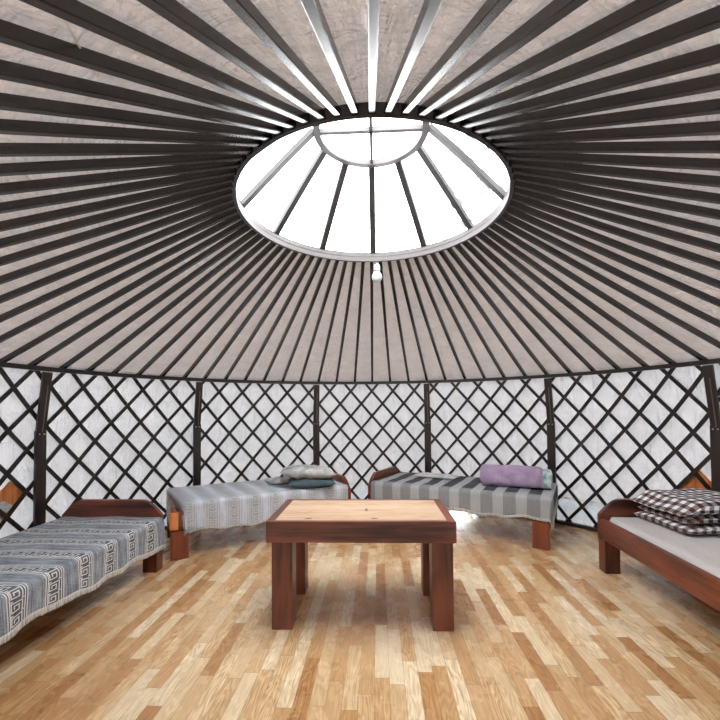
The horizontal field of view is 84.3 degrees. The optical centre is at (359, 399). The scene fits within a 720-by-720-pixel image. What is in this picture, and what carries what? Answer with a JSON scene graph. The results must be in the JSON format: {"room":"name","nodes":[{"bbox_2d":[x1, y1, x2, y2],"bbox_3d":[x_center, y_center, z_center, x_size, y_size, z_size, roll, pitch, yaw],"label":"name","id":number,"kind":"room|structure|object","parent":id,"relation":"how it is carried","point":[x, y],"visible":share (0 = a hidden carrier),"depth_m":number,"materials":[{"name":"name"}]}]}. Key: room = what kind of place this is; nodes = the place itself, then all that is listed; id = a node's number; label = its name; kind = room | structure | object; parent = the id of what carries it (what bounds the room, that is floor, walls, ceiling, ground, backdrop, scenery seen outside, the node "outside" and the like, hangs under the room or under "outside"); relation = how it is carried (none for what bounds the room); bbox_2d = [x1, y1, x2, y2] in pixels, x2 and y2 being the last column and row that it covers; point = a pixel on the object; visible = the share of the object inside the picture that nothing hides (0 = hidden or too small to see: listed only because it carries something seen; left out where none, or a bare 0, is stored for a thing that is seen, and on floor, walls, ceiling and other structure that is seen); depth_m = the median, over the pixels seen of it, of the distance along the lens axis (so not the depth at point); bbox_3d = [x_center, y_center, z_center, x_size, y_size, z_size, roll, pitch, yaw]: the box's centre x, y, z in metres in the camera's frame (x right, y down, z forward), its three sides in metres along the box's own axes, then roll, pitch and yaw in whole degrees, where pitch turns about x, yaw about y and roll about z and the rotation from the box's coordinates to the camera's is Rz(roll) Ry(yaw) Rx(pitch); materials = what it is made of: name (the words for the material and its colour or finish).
{"room":"traditional dwelling","nodes":[
{"label":"traditional dwelling","id":0,"kind":"room"},
{"bbox_2d":[0,510,719,719],"bbox_3d":[0.094,1.309,2.424,5.720,0.001,5.720,-1,-1,2],"label":"floor","id":1,"kind":"structure","parent":0,"point":[538,634],"depth_m":2.15,"materials":[{"name":"brown wood"}]},
{"bbox_2d":[62,499,163,572],"bbox_3d":[-2.030,1.051,2.295,0.820,0.545,1.830,-1,-1,3],"label":"wooden bed","id":2,"kind":"object","parent":1,"relation":"on","point":[85,507],"visible":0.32,"depth_m":3.17,"materials":[{"name":"brown wood"}]},
{"bbox_2d":[0,516,164,644],"bbox_3d":[-2.011,1.038,2.311,0.836,0.269,1.784,-1,-1,3],"label":"blanket","id":3,"kind":"object","parent":2,"relation":"on","point":[44,567],"visible":1,"depth_m":2.40,"materials":[{"name":"fabric"}]},
{"bbox_2d":[166,473,350,560],"bbox_3d":[-1.027,1.087,4.067,1.698,0.545,0.810,0,-2,-28],"label":"wooden bed","id":4,"kind":"object","parent":1,"relation":"on","point":[179,542],"visible":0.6,"depth_m":3.36,"materials":[{"name":"brown wood"}]},
{"bbox_2d":[166,480,347,534],"bbox_3d":[-1.040,1.023,4.048,1.659,0.293,0.814,0,-2,-28],"label":"blanket","id":5,"kind":"object","parent":4,"relation":"on","point":[248,503],"visible":0.63,"depth_m":3.67,"materials":[{"name":"fabric"}]},
{"bbox_2d":[288,477,335,488],"bbox_3d":[-0.496,0.831,4.047,0.470,0.122,0.350,0,-1,-10],"label":"pillow","id":6,"kind":"object","parent":5,"relation":"on","point":[302,483],"visible":0.69,"depth_m":3.90,"materials":[{"name":"grey fabric"}]},
{"bbox_2d":[280,464,335,479],"bbox_3d":[-0.531,0.740,4.071,0.550,0.166,0.380,0,-1,-8],"label":"pillow","id":7,"kind":"object","parent":6,"relation":"on","point":[307,471],"visible":0.96,"depth_m":3.91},
{"bbox_2d":[266,499,456,630],"bbox_3d":[0.014,1.004,2.530,1.082,0.617,0.568,-1,-1,2],"label":"coffee table","id":8,"kind":"object","parent":1,"relation":"on","point":[296,523],"visible":1,"depth_m":2.27,"materials":[{"name":"brown wood"}]},
{"bbox_2d":[368,467,554,549],"bbox_3d":[1.070,1.074,4.278,1.800,0.545,0.800,-1,-2,29],"label":"wooden bed","id":9,"kind":"object","parent":1,"relation":"on","point":[540,529],"visible":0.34,"depth_m":3.54,"materials":[{"name":"brown wood"}]},
{"bbox_2d":[371,472,558,530],"bbox_3d":[1.097,1.023,4.243,1.804,0.302,0.816,-1,-2,29],"label":"blanket","id":10,"kind":"object","parent":9,"relation":"on","point":[462,493],"visible":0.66,"depth_m":3.86,"materials":[{"name":"fabric"}]},
{"bbox_2d":[480,464,552,488],"bbox_3d":[1.558,0.760,3.990,0.670,0.211,0.251,-1,-2,23],"label":"rolled blanket","id":11,"kind":"object","parent":10,"relation":"on","point":[493,475],"visible":1,"depth_m":3.89,"materials":[{"name":"purple fabric"}]},
{"bbox_2d":[597,498,719,611],"bbox_3d":[2.169,1.012,2.141,0.800,0.545,1.850,-1,-1,5],"label":"wooden bed","id":12,"kind":"object","parent":1,"relation":"on","point":[613,538],"visible":0.53,"depth_m":2.55,"materials":[{"name":"brown wood"}]},
{"bbox_2d":[610,517,719,577],"bbox_3d":[2.168,0.910,2.143,0.716,0.102,1.760,-1,-1,5],"label":"mattress","id":13,"kind":"object","parent":12,"relation":"on","point":[702,551],"visible":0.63,"depth_m":2.46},
{"bbox_2d":[630,488,719,534],"bbox_3d":[2.350,0.766,2.782,0.615,0.210,0.490,0,-1,-4],"label":"folded blanket","id":14,"kind":"object","parent":13,"relation":"on","point":[693,511],"visible":1,"depth_m":2.67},
{"bbox_2d":[0,0,719,380],"bbox_3d":[0.076,-0.759,2.475,5.590,0.928,5.590,0,-1,-13],"label":"ceiling","id":15,"kind":"structure","parent":0,"point":[347,20],"depth_m":2.45,"materials":[{"name":"fabric"}]},
{"bbox_2d":[0,189,231,265],"bbox_3d":[-1.656,-0.740,1.997,1.948,0.926,0.027,0,-1,-15],"label":"pole","id":16,"kind":"object","parent":15,"relation":"attached to","point":[79,237],"visible":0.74,"depth_m":2.09,"materials":[{"name":"paint"}]},
{"bbox_2d":[0,182,232,248],"bbox_3d":[-1.609,-0.744,1.851,1.948,0.926,0.027,0,-2,-20],"label":"pole","id":17,"kind":"object","parent":15,"relation":"attached to","point":[16,239],"visible":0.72,"depth_m":1.98,"materials":[{"name":"paint"}]},
{"bbox_2d":[0,175,233,231],"bbox_3d":[-1.553,-0.748,1.716,1.948,0.926,0.027,0,-2,-25],"label":"pole","id":18,"kind":"object","parent":15,"relation":"attached to","point":[29,220],"visible":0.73,"depth_m":1.88,"materials":[{"name":"paint"}]},
{"bbox_2d":[0,195,233,284],"bbox_3d":[-1.691,-0.736,2.149,1.948,0.926,0.027,0,-1,-10],"label":"pole","id":19,"kind":"object","parent":15,"relation":"attached to","point":[98,245],"visible":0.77,"depth_m":2.20,"materials":[{"name":"paint"}]},
{"bbox_2d":[0,202,235,303],"bbox_3d":[-1.713,-0.732,2.303,1.948,0.926,0.027,0,-1,-5],"label":"pole","id":20,"kind":"object","parent":15,"relation":"attached to","point":[214,212],"visible":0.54,"depth_m":2.32,"materials":[{"name":"paint"}]},
{"bbox_2d":[0,168,236,213],"bbox_3d":[-1.481,-0.752,1.577,1.948,0.926,0.027,0,-2,-30],"label":"pole","id":21,"kind":"object","parent":15,"relation":"attached to","point":[66,197],"visible":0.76,"depth_m":1.78,"materials":[{"name":"paint"}]},
{"bbox_2d":[0,208,238,322],"bbox_3d":[-1.721,-0.728,2.452,1.948,0.926,0.027,0,-1,-1],"label":"pole","id":22,"kind":"object","parent":15,"relation":"attached to","point":[212,221],"visible":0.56,"depth_m":2.45,"materials":[{"name":"paint"}]},
{"bbox_2d":[0,161,240,194],"bbox_3d":[-1.397,-0.756,1.446,1.948,0.926,0.027,1,-2,-35],"label":"pole","id":23,"kind":"object","parent":15,"relation":"attached to","point":[7,188],"visible":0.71,"depth_m":1.67,"materials":[{"name":"paint"}]},
{"bbox_2d":[0,214,241,342],"bbox_3d":[-1.716,-0.724,2.603,1.948,0.926,0.027,-1,-1,4],"label":"pole","id":24,"kind":"object","parent":15,"relation":"attached to","point":[237,217],"visible":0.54,"depth_m":2.58,"materials":[{"name":"paint"}]},
{"bbox_2d":[0,154,245,176],"bbox_3d":[-1.304,-0.760,1.325,1.948,0.926,0.027,1,-2,-40],"label":"pole","id":25,"kind":"object","parent":15,"relation":"attached to","point":[60,166],"visible":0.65,"depth_m":1.57,"materials":[{"name":"paint"}]},
{"bbox_2d":[0,219,245,361],"bbox_3d":[-1.698,-0.721,2.760,1.948,0.926,0.027,-1,-1,9],"label":"pole","id":26,"kind":"object","parent":15,"relation":"attached to","point":[241,223],"visible":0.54,"depth_m":2.74,"materials":[{"name":"paint"}]},
{"bbox_2d":[0,143,252,156],"bbox_3d":[-1.204,-0.763,1.214,1.948,0.926,0.027,1,-2,-45],"label":"pole","id":27,"kind":"object","parent":15,"relation":"attached to","point":[6,149],"visible":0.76,"depth_m":1.48,"materials":[{"name":"paint"}]},
{"bbox_2d":[0,119,261,146],"bbox_3d":[-1.090,-0.767,1.108,0.027,0.926,1.948,-2,-2,40],"label":"pole","id":28,"kind":"object","parent":15,"relation":"attached to","point":[7,126],"visible":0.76,"depth_m":1.37,"materials":[{"name":"paint"}]},
{"bbox_2d":[0,92,271,140],"bbox_3d":[-0.973,-0.770,1.016,0.027,0.926,1.948,-2,-2,36],"label":"pole","id":29,"kind":"object","parent":15,"relation":"attached to","point":[8,102],"visible":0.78,"depth_m":1.27,"materials":[{"name":"paint"}]},
{"bbox_2d":[27,224,251,364],"bbox_3d":[-1.670,-0.717,2.901,1.948,0.926,0.027,-1,-1,14],"label":"pole","id":30,"kind":"object","parent":15,"relation":"attached to","point":[244,229],"visible":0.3,"depth_m":2.86,"materials":[{"name":"paint"}]},
{"bbox_2d":[0,59,283,133],"bbox_3d":[-0.842,-0.773,0.930,0.027,0.926,1.948,-1,-2,31],"label":"pole","id":31,"kind":"object","parent":15,"relation":"attached to","point":[9,71],"visible":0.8,"depth_m":1.15,"materials":[{"name":"paint"}]},
{"bbox_2d":[0,19,295,128],"bbox_3d":[-0.710,-0.776,0.859,0.027,0.926,1.948,-1,-2,26],"label":"pole","id":32,"kind":"object","parent":15,"relation":"attached to","point":[11,34],"visible":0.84,"depth_m":1.03,"materials":[{"name":"paint"}]},
{"bbox_2d":[59,229,256,368],"bbox_3d":[-1.625,-0.714,3.054,1.948,0.926,0.027,-1,-2,19],"label":"pole","id":33,"kind":"object","parent":15,"relation":"attached to","point":[251,233],"visible":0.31,"depth_m":3.00,"materials":[{"name":"paint"}]},
{"bbox_2d":[19,0,309,123],"bbox_3d":[-0.572,-0.779,0.799,0.027,0.926,1.948,-1,-2,21],"label":"pole","id":34,"kind":"object","parent":15,"relation":"attached to","point":[76,12],"visible":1,"depth_m":0.96,"materials":[{"name":"paint"}]},
{"bbox_2d":[86,234,262,370],"bbox_3d":[-1.572,-0.711,3.192,1.948,0.926,0.027,-1,-2,23],"label":"pole","id":35,"kind":"object","parent":15,"relation":"attached to","point":[255,239],"visible":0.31,"depth_m":3.12,"materials":[{"name":"paint"}]},
{"bbox_2d":[112,238,268,372],"bbox_3d":[-1.506,-0.708,3.328,1.948,0.926,0.027,-1,-2,28],"label":"pole","id":36,"kind":"object","parent":15,"relation":"attached to","point":[263,242],"visible":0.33,"depth_m":3.23,"materials":[{"name":"paint"}]},
{"bbox_2d":[136,242,276,374],"bbox_3d":[-1.428,-0.706,3.458,1.948,0.926,0.027,-1,-2,33],"label":"pole","id":37,"kind":"object","parent":15,"relation":"attached to","point":[270,245],"visible":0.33,"depth_m":3.33,"materials":[{"name":"paint"}]},
{"bbox_2d":[159,245,283,375],"bbox_3d":[-1.338,-0.703,3.584,1.948,0.926,0.027,-2,-2,38],"label":"pole","id":38,"kind":"object","parent":15,"relation":"attached to","point":[278,248],"visible":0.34,"depth_m":3.43,"materials":[{"name":"paint"}]},
{"bbox_2d":[137,0,325,119],"bbox_3d":[-0.423,-0.781,0.749,0.027,0.926,1.948,-1,-1,16],"label":"pole","id":39,"kind":"object","parent":15,"relation":"attached to","point":[173,11],"visible":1,"depth_m":1.01,"materials":[{"name":"paint"}]},
{"bbox_2d":[182,249,290,376],"bbox_3d":[-1.235,-0.701,3.703,1.948,0.926,0.027,-2,-2,43],"label":"pole","id":40,"kind":"object","parent":15,"relation":"attached to","point":[286,252],"visible":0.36,"depth_m":3.53,"materials":[{"name":"paint"}]},
{"bbox_2d":[203,251,297,377],"bbox_3d":[-1.131,-0.700,3.806,0.027,0.926,1.948,1,-2,-42],"label":"pole","id":41,"kind":"object","parent":15,"relation":"attached to","point":[294,254],"visible":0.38,"depth_m":3.60,"materials":[{"name":"paint"}]},
{"bbox_2d":[224,254,306,378],"bbox_3d":[-1.010,-0.698,3.906,0.027,0.926,1.948,1,-2,-37],"label":"pole","id":42,"kind":"object","parent":15,"relation":"attached to","point":[302,257],"visible":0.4,"depth_m":3.68,"materials":[{"name":"paint"}]},
{"bbox_2d":[243,256,314,379],"bbox_3d":[-0.885,-0.697,3.993,0.027,0.926,1.948,0,-2,-32],"label":"pole","id":43,"kind":"object","parent":15,"relation":"attached to","point":[310,259],"visible":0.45,"depth_m":3.75,"materials":[{"name":"paint"}]},
{"bbox_2d":[223,0,340,116],"bbox_3d":[-0.280,-0.784,0.714,0.027,0.926,1.948,-1,-1,11],"label":"pole","id":44,"kind":"object","parent":15,"relation":"attached to","point":[245,10],"visible":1,"depth_m":1.03,"materials":[{"name":"paint"}]},
{"bbox_2d":[262,258,322,380],"bbox_3d":[-0.755,-0.696,4.068,0.027,0.926,1.948,0,-2,-28],"label":"pole","id":45,"kind":"object","parent":15,"relation":"attached to","point":[317,264],"visible":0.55,"depth_m":3.80,"materials":[{"name":"paint"}]},
{"bbox_2d":[281,259,330,380],"bbox_3d":[-0.615,-0.696,4.133,0.027,0.926,1.948,0,-2,-23],"label":"pole","id":46,"kind":"object","parent":15,"relation":"attached to","point":[327,262],"visible":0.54,"depth_m":3.85,"materials":[{"name":"paint"}]},
{"bbox_2d":[299,260,338,380],"bbox_3d":[-0.476,-0.696,4.185,0.027,0.926,1.948,0,-1,-18],"label":"pole","id":47,"kind":"object","parent":15,"relation":"attached to","point":[336,262],"visible":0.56,"depth_m":3.90,"materials":[{"name":"paint"}]},
{"bbox_2d":[300,0,357,114],"bbox_3d":[-0.125,-0.785,0.689,0.027,0.926,1.948,-1,-1,6],"label":"pole","id":48,"kind":"object","parent":15,"relation":"attached to","point":[313,9],"visible":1,"depth_m":1.05,"materials":[{"name":"paint"}]},
{"bbox_2d":[317,261,347,380],"bbox_3d":[-0.329,-0.696,4.226,0.027,0.926,1.948,0,-1,-13],"label":"pole","id":49,"kind":"object","parent":15,"relation":"attached to","point":[344,262],"visible":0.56,"depth_m":3.91,"materials":[{"name":"paint"}]},
{"bbox_2d":[335,262,355,381],"bbox_3d":[-0.178,-0.696,4.254,0.027,0.926,1.948,0,-1,-8],"label":"pole","id":50,"kind":"object","parent":15,"relation":"attached to","point":[353,263],"visible":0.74,"depth_m":3.94,"materials":[{"name":"paint"}]},
{"bbox_2d":[0,358,719,384],"bbox_3d":[0.081,-0.288,2.464,5.429,0.036,5.429,-1,-1,2],"label":"rim","id":51,"kind":"object","parent":15,"relation":"attached to","point":[717,360],"visible":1,"depth_m":4.06,"materials":[{"name":"paint"}]},
{"bbox_2d":[232,102,513,261],"bbox_3d":[0.070,-1.461,2.493,1.718,0.584,1.718,-1,-1,2],"label":"skylight","id":52,"kind":"object","parent":15,"relation":"attached to","point":[457,203],"visible":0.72,"depth_m":2.69,"materials":[{"name":"paint"}]},
{"bbox_2d":[368,0,379,112],"bbox_3d":[0.025,-0.787,0.679,0.027,0.926,1.948,-1,-1,2],"label":"pole","id":53,"kind":"object","parent":15,"relation":"attached to","point":[373,5],"visible":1,"depth_m":1.06,"materials":[{"name":"paint"}]},
{"bbox_2d":[387,261,409,380],"bbox_3d":[0.438,-0.702,4.235,0.027,0.926,1.948,-1,-1,12],"label":"pole","id":54,"kind":"object","parent":15,"relation":"attached to","point":[389,262],"visible":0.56,"depth_m":3.93,"materials":[{"name":"paint"}]},
{"bbox_2d":[396,260,427,379],"bbox_3d":[0.588,-0.704,4.198,0.027,0.926,1.948,-1,-1,16],"label":"pole","id":55,"kind":"object","parent":15,"relation":"attached to","point":[397,261],"visible":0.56,"depth_m":3.89,"materials":[{"name":"paint"}]},
{"bbox_2d":[384,0,442,112],"bbox_3d":[0.169,-0.788,0.680,0.027,0.926,1.948,0,-1,-3],"label":"pole","id":56,"kind":"object","parent":15,"relation":"attached to","point":[429,9],"visible":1,"depth_m":1.06,"materials":[{"name":"paint"}]},
{"bbox_2d":[405,259,446,379],"bbox_3d":[0.733,-0.707,4.148,0.027,0.926,1.948,-1,-2,21],"label":"pole","id":57,"kind":"object","parent":15,"relation":"attached to","point":[407,261],"visible":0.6,"depth_m":3.86,"materials":[{"name":"paint"}]},
{"bbox_2d":[414,257,466,378],"bbox_3d":[0.879,-0.710,4.083,0.027,0.926,1.948,-1,-2,26],"label":"pole","id":58,"kind":"object","parent":15,"relation":"attached to","point":[416,259],"visible":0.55,"depth_m":3.81,"materials":[{"name":"paint"}]},
{"bbox_2d":[422,255,485,377],"bbox_3d":[1.014,-0.713,4.009,0.027,0.926,1.948,-1,-2,31],"label":"pole","id":59,"kind":"object","parent":15,"relation":"attached to","point":[425,258],"visible":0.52,"depth_m":3.73,"materials":[{"name":"paint"}]},
{"bbox_2d":[401,0,512,114],"bbox_3d":[0.322,-0.789,0.695,0.027,0.926,1.948,0,-1,-8],"label":"pole","id":60,"kind":"object","parent":15,"relation":"attached to","point":[490,10],"visible":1,"depth_m":1.06,"materials":[{"name":"paint"}]},
{"bbox_2d":[430,253,505,376],"bbox_3d":[1.139,-0.716,3.925,0.027,0.926,1.948,-2,-2,36],"label":"pole","id":61,"kind":"object","parent":15,"relation":"attached to","point":[434,257],"visible":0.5,"depth_m":3.69,"materials":[{"name":"paint"}]},
{"bbox_2d":[439,251,527,375],"bbox_3d":[1.262,-0.719,3.826,0.027,0.926,1.948,-2,-2,41],"label":"pole","id":62,"kind":"object","parent":15,"relation":"attached to","point":[444,256],"visible":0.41,"depth_m":3.62,"materials":[{"name":"paint"}]},
{"bbox_2d":[446,248,548,374],"bbox_3d":[1.373,-0.723,3.720,1.948,0.926,0.027,1,-2,-44],"label":"pole","id":63,"kind":"object","parent":15,"relation":"attached to","point":[451,251],"visible":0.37,"depth_m":3.54,"materials":[{"name":"paint"}]},
{"bbox_2d":[417,0,588,116],"bbox_3d":[0.469,-0.790,0.721,0.027,0.926,1.948,0,-1,-13],"label":"pole","id":64,"kind":"object","parent":15,"relation":"attached to","point":[555,11],"visible":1,"depth_m":1.04,"materials":[{"name":"paint"}]},
{"bbox_2d":[454,244,572,372],"bbox_3d":[1.477,-0.727,3.602,1.948,0.926,0.027,1,-2,-39],"label":"pole","id":65,"kind":"object","parent":15,"relation":"attached to","point":[459,247],"visible":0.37,"depth_m":3.45,"materials":[{"name":"paint"}]},
{"bbox_2d":[462,241,596,370],"bbox_3d":[1.568,-0.731,3.478,1.948,0.926,0.027,0,-2,-34],"label":"pole","id":66,"kind":"object","parent":15,"relation":"attached to","point":[466,244],"visible":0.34,"depth_m":3.36,"materials":[{"name":"paint"}]},
{"bbox_2d":[470,237,620,368],"bbox_3d":[1.646,-0.734,3.351,1.948,0.926,0.027,0,-2,-29],"label":"pole","id":67,"kind":"object","parent":15,"relation":"attached to","point":[475,241],"visible":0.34,"depth_m":3.25,"materials":[{"name":"paint"}]},
{"bbox_2d":[433,0,683,119],"bbox_3d":[0.619,-0.790,0.762,0.027,0.926,1.948,0,-1,-18],"label":"pole","id":68,"kind":"object","parent":15,"relation":"attached to","point":[636,11],"visible":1,"depth_m":1.01,"materials":[{"name":"paint"}]},
{"bbox_2d":[477,233,648,365],"bbox_3d":[1.718,-0.739,3.207,1.948,0.926,0.027,0,-2,-24],"label":"pole","id":69,"kind":"object","parent":15,"relation":"attached to","point":[483,237],"visible":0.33,"depth_m":3.13,"materials":[{"name":"paint"}]},
{"bbox_2d":[483,228,676,363],"bbox_3d":[1.772,-0.742,3.072,1.948,0.926,0.027,0,-2,-19],"label":"pole","id":70,"kind":"object","parent":15,"relation":"attached to","point":[490,233],"visible":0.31,"depth_m":3.01,"materials":[{"name":"paint"}]},
{"bbox_2d":[447,5,719,123],"bbox_3d":[0.755,-0.790,0.811,0.027,0.926,1.948,0,-2,-22],"label":"pole","id":71,"kind":"object","parent":15,"relation":"attached to","point":[706,21],"visible":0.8,"depth_m":1.04,"materials":[{"name":"paint"}]},
{"bbox_2d":[460,44,719,128],"bbox_3d":[0.893,-0.790,0.874,0.027,0.926,1.948,0,-2,-27],"label":"pole","id":72,"kind":"object","parent":15,"relation":"attached to","point":[708,56],"visible":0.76,"depth_m":1.17,"materials":[{"name":"paint"}]},
{"bbox_2d":[471,73,719,133],"bbox_3d":[1.020,-0.789,0.946,0.027,0.926,1.948,0,-2,-32],"label":"pole","id":73,"kind":"object","parent":15,"relation":"attached to","point":[709,83],"visible":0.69,"depth_m":1.27,"materials":[{"name":"paint"}]},
{"bbox_2d":[489,223,707,359],"bbox_3d":[1.817,-0.747,2.923,1.948,0.926,0.027,0,-1,-14],"label":"pole","id":74,"kind":"object","parent":15,"relation":"attached to","point":[495,227],"visible":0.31,"depth_m":2.88,"materials":[{"name":"paint"}]},
{"bbox_2d":[482,98,719,139],"bbox_3d":[1.146,-0.788,1.031,0.027,0.926,1.948,1,-2,-37],"label":"pole","id":75,"kind":"object","parent":15,"relation":"attached to","point":[712,106],"visible":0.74,"depth_m":1.37,"materials":[{"name":"paint"}]},
{"bbox_2d":[491,121,719,145],"bbox_3d":[1.266,-0.786,1.128,0.027,0.926,1.948,1,-2,-41],"label":"pole","id":76,"kind":"object","parent":15,"relation":"attached to","point":[707,128],"visible":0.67,"depth_m":1.47,"materials":[{"name":"paint"}]},
{"bbox_2d":[495,218,719,348],"bbox_3d":[1.850,-0.751,2.770,1.948,0.926,0.027,0,-1,-9],"label":"pole","id":77,"kind":"object","parent":15,"relation":"attached to","point":[500,221],"visible":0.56,"depth_m":2.74,"materials":[{"name":"paint"}]},
{"bbox_2d":[498,140,719,153],"bbox_3d":[1.374,-0.785,1.231,1.948,0.926,0.027,-2,-2,44],"label":"pole","id":78,"kind":"object","parent":15,"relation":"attached to","point":[701,146],"visible":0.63,"depth_m":1.55,"materials":[{"name":"paint"}]},
{"bbox_2d":[500,212,719,327],"bbox_3d":[1.868,-0.754,2.623,1.948,0.926,0.027,0,-1,-5],"label":"pole","id":79,"kind":"object","parent":15,"relation":"attached to","point":[505,216],"visible":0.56,"depth_m":2.60,"materials":[{"name":"paint"}]},
{"bbox_2d":[504,153,719,170],"bbox_3d":[1.474,-0.783,1.344,1.948,0.926,0.027,-2,-2,39],"label":"pole","id":80,"kind":"object","parent":15,"relation":"attached to","point":[711,164],"visible":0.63,"depth_m":1.64,"materials":[{"name":"paint"}]},
{"bbox_2d":[505,206,719,306],"bbox_3d":[1.874,-0.758,2.468,1.948,0.926,0.027,0,-1,0],"label":"pole","id":81,"kind":"object","parent":15,"relation":"attached to","point":[528,218],"visible":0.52,"depth_m":2.46,"materials":[{"name":"paint"}]},
{"bbox_2d":[508,200,719,288],"bbox_3d":[1.867,-0.762,2.320,1.948,0.926,0.027,-1,-1,5],"label":"pole","id":82,"kind":"object","parent":15,"relation":"attached to","point":[521,207],"visible":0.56,"depth_m":2.35,"materials":[{"name":"paint"}]},
{"bbox_2d":[509,160,719,187],"bbox_3d":[1.563,-0.781,1.465,1.948,0.926,0.027,-1,-2,34],"label":"pole","id":83,"kind":"object","parent":15,"relation":"attached to","point":[621,172],"visible":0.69,"depth_m":1.73,"materials":[{"name":"paint"}]},
{"bbox_2d":[511,194,719,269],"bbox_3d":[1.847,-0.766,2.163,1.948,0.926,0.027,-1,-1,10],"label":"pole","id":84,"kind":"object","parent":15,"relation":"attached to","point":[679,252],"visible":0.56,"depth_m":2.23,"materials":[{"name":"paint"}]},
{"bbox_2d":[512,167,719,203],"bbox_3d":[1.645,-0.778,1.597,1.948,0.926,0.027,-1,-2,29],"label":"pole","id":85,"kind":"object","parent":15,"relation":"attached to","point":[688,194],"visible":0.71,"depth_m":1.83,"materials":[{"name":"paint"}]},
{"bbox_2d":[513,174,719,219],"bbox_3d":[1.711,-0.775,1.727,1.948,0.926,0.027,-1,-2,25],"label":"pole","id":86,"kind":"object","parent":15,"relation":"attached to","point":[712,213],"visible":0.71,"depth_m":1.92,"materials":[{"name":"paint"}]},
{"bbox_2d":[513,187,719,252],"bbox_3d":[1.814,-0.769,2.013,1.948,0.926,0.027,-1,-1,15],"label":"pole","id":87,"kind":"object","parent":15,"relation":"attached to","point":[660,231],"visible":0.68,"depth_m":2.12,"materials":[{"name":"paint"}]},
{"bbox_2d":[514,180,719,236],"bbox_3d":[1.769,-0.772,1.870,1.948,0.926,0.027,-1,-2,20],"label":"pole","id":88,"kind":"object","parent":15,"relation":"attached to","point":[588,200],"visible":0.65,"depth_m":2.02,"materials":[{"name":"paint"}]},
{"bbox_2d":[0,357,719,537],"bbox_3d":[0.084,0.344,2.449,5.699,1.390,5.700,-1,-1,2],"label":"wall","id":89,"kind":"structure","parent":0,"point":[11,408],"depth_m":4.24,"materials":[{"name":"fabric"}]},
{"bbox_2d":[156,483,603,525],"bbox_3d":[0.092,1.162,2.426,5.702,0.270,5.704,-1,-1,2],"label":"wall","id":90,"kind":"structure","parent":0,"point":[568,505],"depth_m":4.26,"materials":[{"name":"fabric"}]},
{"bbox_2d":[165,517,597,531],"bbox_3d":[0.124,1.313,3.305,5.640,0.035,3.876,-1,-1,2],"label":"baseboard","id":91,"kind":"structure","parent":90,"relation":"attached to","point":[586,527],"depth_m":4.17,"materials":[{"name":"paint"}]},
{"bbox_2d":[0,367,41,531],"bbox_3d":[-2.638,0.516,2.511,0.170,1.587,1.435,-1,-1,2],"label":"lattice panel","id":92,"kind":"object","parent":91,"relation":"on","point":[13,387],"visible":0.71,"depth_m":3.05,"materials":[{"name":"paint"}]},
{"bbox_2d":[0,481,22,519],"bbox_3d":[-2.672,0.762,3.007,0.017,0.282,0.280,-1,-1,12],"label":"wooden board","id":93,"kind":"object","parent":92,"relation":"attached to","point":[10,493],"visible":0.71,"depth_m":3.02,"materials":[{"name":"orange wood"}]},
{"bbox_2d":[33,372,52,526],"bbox_3d":[-2.547,0.544,3.197,0.095,1.540,0.082,-1,-1,16],"label":"wall post","id":94,"kind":"object","parent":91,"relation":"on","point":[40,433],"visible":0.88,"depth_m":3.19,"materials":[{"name":"paint"}]},
{"bbox_2d":[46,373,195,518],"bbox_3d":[-2.240,0.546,3.865,0.167,1.587,1.435,-1,-2,31],"label":"lattice panel","id":95,"kind":"object","parent":91,"relation":"on","point":[63,403],"visible":0.73,"depth_m":3.81,"materials":[{"name":"paint"}]},
{"bbox_2d":[193,382,202,485],"bbox_3d":[-1.802,0.569,4.428,0.082,1.540,0.095,1,-2,-44],"label":"wall post","id":96,"kind":"object","parent":91,"relation":"on","point":[199,385],"visible":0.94,"depth_m":4.43,"materials":[{"name":"paint"}]},
{"bbox_2d":[201,382,313,483],"bbox_3d":[-1.215,0.561,4.833,1.435,1.587,0.178,0,-2,-29],"label":"lattice panel","id":97,"kind":"object","parent":91,"relation":"on","point":[206,406],"visible":0.77,"depth_m":4.86,"materials":[{"name":"paint"}]},
{"bbox_2d":[313,385,319,465],"bbox_3d":[-0.557,0.575,5.107,0.082,1.540,0.095,0,-1,-14],"label":"wall post","id":98,"kind":"object","parent":91,"relation":"on","point":[316,433],"visible":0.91,"depth_m":5.12,"materials":[{"name":"paint"}]},
{"bbox_2d":[319,383,424,498],"bbox_3d":[0.154,0.558,5.171,1.435,1.587,0.166,-1,-1,2],"label":"lattice panel","id":99,"kind":"object","parent":91,"relation":"on","point":[324,385],"visible":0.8,"depth_m":5.21,"materials":[{"name":"paint"}]},
{"bbox_2d":[424,384,431,472],"bbox_3d":[0.862,0.562,5.072,0.082,1.540,0.095,-1,-1,16],"label":"wall post","id":100,"kind":"object","parent":91,"relation":"on","point":[427,423],"visible":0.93,"depth_m":5.09,"materials":[{"name":"paint"}]},
{"bbox_2d":[428,379,547,476],"bbox_3d":[1.508,0.536,4.771,1.435,1.587,0.169,-1,-2,31],"label":"lattice panel","id":101,"kind":"object","parent":91,"relation":"on","point":[514,398],"visible":0.65,"depth_m":4.82,"materials":[{"name":"paint"}]},
{"bbox_2d":[544,378,556,519],"bbox_3d":[2.072,0.533,4.333,0.095,1.540,0.082,1,-2,-44],"label":"wall post","id":102,"kind":"object","parent":91,"relation":"on","point":[551,443],"visible":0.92,"depth_m":4.34,"materials":[{"name":"paint"}]},
{"bbox_2d":[551,365,711,527],"bbox_3d":[2.478,0.503,3.747,0.177,1.587,1.435,0,-2,-29],"label":"lattice panel","id":103,"kind":"object","parent":91,"relation":"on","point":[688,392],"visible":0.71,"depth_m":3.74,"materials":[{"name":"paint"}]},
{"bbox_2d":[702,365,719,491],"bbox_3d":[2.751,0.497,3.088,0.095,1.540,0.082,0,-1,-14],"label":"wall post","id":104,"kind":"object","parent":91,"relation":"on","point":[708,370],"visible":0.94,"depth_m":3.10,"materials":[{"name":"paint"}]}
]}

